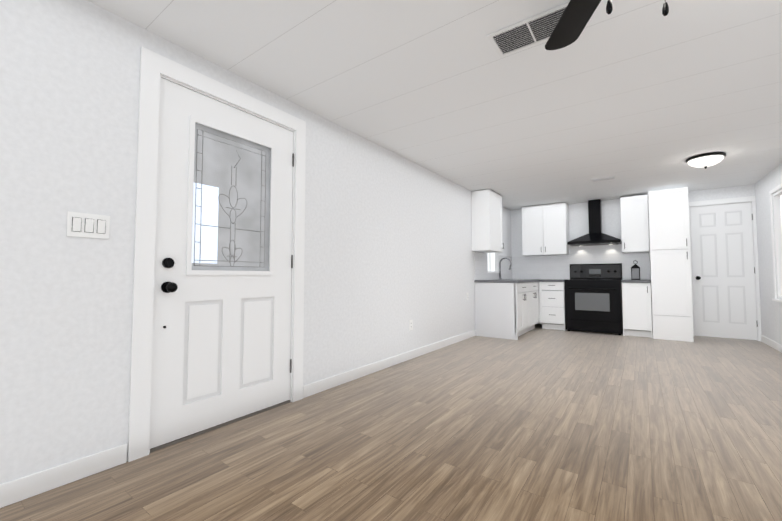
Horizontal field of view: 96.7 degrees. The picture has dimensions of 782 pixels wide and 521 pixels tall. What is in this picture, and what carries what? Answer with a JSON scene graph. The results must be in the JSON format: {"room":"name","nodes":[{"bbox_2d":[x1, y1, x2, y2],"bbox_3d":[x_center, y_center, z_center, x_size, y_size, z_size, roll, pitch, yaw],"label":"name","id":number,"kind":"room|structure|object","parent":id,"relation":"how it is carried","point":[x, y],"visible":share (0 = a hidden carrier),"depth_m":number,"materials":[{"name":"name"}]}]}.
{"room":"kitchen","nodes":[
{"label":"kitchen","id":0,"kind":"room"},
{"bbox_2d":[0,0,510,483],"bbox_3d":[-0.455,-0.059,3.170,0.100,2.300,10.130,-2,-3,36],"label":"wall","id":1,"kind":"structure","parent":0,"point":[388,253],"depth_m":1.75,"materials":[{"name":"paint"}]},
{"bbox_2d":[66,211,109,238],"bbox_3d":[-1.459,-0.169,1.681,0.013,0.116,0.160,-2,-3,36],"label":"light switch","id":2,"kind":"object","parent":1,"relation":"attached to","point":[86,225],"visible":1,"depth_m":1.68,"materials":[{"name":"white plastic"}]},
{"bbox_2d":[128,47,305,461],"bbox_3d":[-1.035,-0.040,2.298,0.171,2.186,1.128,-2,-3,36],"label":"entry door","id":3,"kind":"structure","parent":1,"relation":"in","point":[217,338],"depth_m":2.18,"materials":[{"name":"white painted wood"},{"name":"decorative leaded glass"},{"name":"black metal"}]},
{"bbox_2d":[0,330,475,507],"bbox_3d":[-0.988,1.006,2.287,0.011,0.095,7.950,-2,-3,36],"label":"baseboard","id":4,"kind":"structure","parent":1,"relation":"attached to","point":[23,488],"depth_m":1.68,"materials":[{"name":"white wood"}]},
{"bbox_2d":[409,320,412,330],"bbox_3d":[0.230,0.742,3.992,0.010,0.116,0.070,-2,-3,36],"label":"electrical outlet","id":5,"kind":"object","parent":1,"relation":"attached to","point":[410,324],"visible":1,"depth_m":3.98,"materials":[{"name":"white plastic"}]},
{"bbox_2d":[471,189,503,252],"bbox_3d":[1.583,-0.616,5.653,0.330,0.943,0.600,-2,-3,36],"label":"upper cabinet","id":6,"kind":"object","parent":1,"relation":"attached to","point":[486,218],"visible":1,"depth_m":5.45,"materials":[{"name":"white wood"}]},
{"bbox_2d":[487,252,497,272],"bbox_3d":[1.801,-0.084,6.306,0.096,0.614,0.584,-2,-3,36],"label":"kitchen window","id":7,"kind":"structure","parent":1,"relation":"in","point":[492,258],"depth_m":6.42,"materials":[{"name":"white"}]},
{"bbox_2d":[474,252,512,279],"bbox_3d":[1.909,0.118,6.351,0.008,0.455,1.950,-2,-3,36],"label":"backsplash","id":8,"kind":"structure","parent":1,"relation":"attached to","point":[480,259],"depth_m":5.98,"materials":[{"name":"tile"}]},
{"bbox_2d":[0,324,781,520],"bbox_3d":[1.030,1.083,2.050,3.760,0.080,10.130,-2,-3,36],"label":"floor","id":9,"kind":"structure","parent":0,"point":[538,423],"depth_m":1.92,"materials":[{"name":"brown wood"}]},
{"bbox_2d":[475,282,530,339],"bbox_3d":[1.816,0.777,5.637,0.657,0.844,0.730,-2,-3,36],"label":"base cabinet","id":10,"kind":"object","parent":9,"relation":"on","point":[507,311],"depth_m":5.35,"materials":[{"name":"white wood"}]},
{"bbox_2d":[474,279,563,282],"bbox_3d":[2.346,0.351,6.031,1.077,0.037,1.982,-2,-3,36],"label":"countertop","id":11,"kind":"structure","parent":10,"relation":"on","point":[523,281],"depth_m":5.47,"materials":[{"name":"grey stone"}]},
{"bbox_2d":[499,257,511,278],"bbox_3d":[2.063,0.143,6.311,0.244,0.402,0.109,-2,-3,36],"label":"faucet","id":12,"kind":"object","parent":11,"relation":"on","point":[500,266],"visible":0.98,"depth_m":6.35,"materials":[{"name":"silver metal"}]},
{"bbox_2d":[497,279,528,279],"bbox_3d":[2.204,0.424,6.228,0.420,0.175,0.610,-2,-3,36],"label":"sink","id":13,"kind":"object","parent":11,"relation":"in","point":[512,279],"visible":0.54,"depth_m":5.99,"materials":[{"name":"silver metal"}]},
{"bbox_2d":[531,282,538,329],"bbox_3d":[2.174,0.798,6.133,0.657,0.844,0.724,-2,-3,36],"label":"base cabinet","id":14,"kind":"object","parent":9,"relation":"on","point":[534,285],"depth_m":6.03,"materials":[{"name":"white wood"}]},
{"bbox_2d":[539,282,566,330],"bbox_3d":[2.997,0.808,6.354,0.416,0.843,0.665,-2,-3,36],"label":"base cabinet","id":15,"kind":"object","parent":9,"relation":"on","point":[551,305],"visible":0.96,"depth_m":6.11,"materials":[{"name":"white wood"}]},
{"bbox_2d":[564,263,622,334],"bbox_3d":[3.487,0.630,5.978,0.816,1.165,0.697,-2,-3,36],"label":"stove","id":16,"kind":"object","parent":9,"relation":"on","point":[593,297],"visible":1,"depth_m":5.79,"materials":[{"name":"black metal"}]},
{"bbox_2d":[622,282,652,337],"bbox_3d":[3.990,0.777,5.640,0.372,0.843,0.665,-2,-3,36],"label":"base cabinet","id":17,"kind":"object","parent":9,"relation":"on","point":[636,309],"visible":0.85,"depth_m":5.41,"materials":[{"name":"white wood"}]},
{"bbox_2d":[621,280,650,282],"bbox_3d":[3.993,0.336,5.662,0.376,0.037,0.657,-2,-3,36],"label":"countertop","id":18,"kind":"structure","parent":17,"relation":"on","point":[639,281],"depth_m":5.38,"materials":[{"name":"grey stone"}]},
{"bbox_2d":[631,260,639,279],"bbox_3d":[4.049,0.159,5.754,0.124,0.322,0.124,-2,-3,36],"label":"lantern","id":19,"kind":"object","parent":18,"relation":"on","point":[635,271],"visible":1,"depth_m":5.71,"materials":[{"name":"black metal"}]},
{"bbox_2d":[648,187,693,341],"bbox_3d":[4.329,0.063,5.414,0.467,2.250,0.685,-2,-3,36],"label":"pantry","id":20,"kind":"object","parent":9,"relation":"on","point":[670,264],"visible":1,"depth_m":5.16,"materials":[{"name":"white wood"}]},
{"bbox_2d":[87,0,781,210],"bbox_3d":[1.030,-1.294,2.153,3.760,0.080,10.130,-2,-3,36],"label":"ceiling","id":21,"kind":"structure","parent":0,"point":[638,97],"depth_m":2.41,"materials":[{"name":"white paint"}]},
{"bbox_2d":[487,1,569,57],"bbox_3d":[0.777,-1.258,1.920,0.420,0.010,0.240,-2,-3,36],"label":"ceiling vent","id":22,"kind":"object","parent":21,"relation":"in","point":[532,31],"visible":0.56,"depth_m":1.92,"materials":[{"name":"white metal"}]},
{"bbox_2d":[590,176,615,181],"bbox_3d":[2.959,-1.132,4.844,0.300,0.010,0.150,-2,-3,36],"label":"ceiling vent","id":23,"kind":"object","parent":21,"relation":"in","point":[603,179],"visible":0.98,"depth_m":4.84,"materials":[{"name":"white metal"}]},
{"bbox_2d":[545,0,668,49],"bbox_3d":[0.738,-1.022,1.062,1.270,0.557,1.250,-2,-3,36],"label":"ceiling fan","id":24,"kind":"object","parent":21,"relation":"hanging from","point":[572,22],"visible":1,"depth_m":1.55,"materials":[{"name":"black"}]},
{"bbox_2d":[686,152,725,168],"bbox_3d":[3.571,-1.108,3.946,0.340,0.136,0.340,-2,-3,36],"label":"dome ceiling light","id":25,"kind":"object","parent":21,"relation":"attached to","point":[705,160],"visible":1,"depth_m":3.86,"materials":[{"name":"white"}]},
{"bbox_2d":[511,184,754,260],"bbox_3d":[3.961,0.070,6.167,3.560,2.300,0.100,-2,-3,36],"label":"wall","id":26,"kind":"structure","parent":0,"point":[579,220],"depth_m":6.24,"materials":[{"name":"paint"}]},
{"bbox_2d":[522,202,569,255],"bbox_3d":[2.942,-0.573,6.642,0.775,0.943,0.360,-2,-3,36],"label":"upper cabinet","id":27,"kind":"object","parent":26,"relation":"attached to","point":[545,230],"visible":1,"depth_m":6.50,"materials":[{"name":"white wood"}]},
{"bbox_2d":[512,253,649,279],"bbox_3d":[3.411,0.124,6.492,2.281,0.455,0.007,-2,-3,36],"label":"backsplash","id":28,"kind":"structure","parent":26,"relation":"attached to","point":[542,267],"depth_m":6.57,"materials":[{"name":"tile"}]},
{"bbox_2d":[567,199,621,245],"bbox_3d":[3.570,-0.678,6.113,0.783,0.803,0.491,-2,-3,36],"label":"range hood","id":29,"kind":"object","parent":26,"relation":"attached to","point":[595,236],"visible":0.94,"depth_m":6.11,"materials":[{"name":"black metal"}]},
{"bbox_2d":[620,195,648,252],"bbox_3d":[4.082,-0.599,5.822,0.369,0.923,0.360,-2,-3,36],"label":"upper cabinet","id":30,"kind":"object","parent":26,"relation":"attached to","point":[634,226],"visible":1,"depth_m":5.71,"materials":[{"name":"white wood"}]},
{"bbox_2d":[688,196,761,340],"bbox_3d":[5.058,0.121,5.332,0.803,2.127,0.164,-2,-3,36],"label":"interior door","id":31,"kind":"structure","parent":26,"relation":"in","point":[724,271],"depth_m":5.30,"materials":[{"name":"white wood"}]},
{"bbox_2d":[755,163,781,344],"bbox_3d":[2.515,-0.152,1.033,0.100,2.300,10.130,-2,-3,36],"label":"wall","id":32,"kind":"structure","parent":0,"point":[771,319],"depth_m":4.72,"materials":[{"name":"paint"}]},
{"bbox_2d":[761,335,781,352],"bbox_3d":[2.469,0.951,1.018,0.011,0.095,9.929,-2,-3,36],"label":"baseboard","id":33,"kind":"structure","parent":32,"relation":"attached to","point":[772,343],"depth_m":4.62,"materials":[{"name":"white wood"}]},
{"bbox_2d":[769,183,781,301],"bbox_3d":[4.586,-0.216,3.946,0.133,1.420,1.290,-2,-3,36],"label":"window","id":34,"kind":"structure","parent":32,"relation":"in","point":[776,211],"depth_m":4.41,"materials":[{"name":"white"}]}
]}

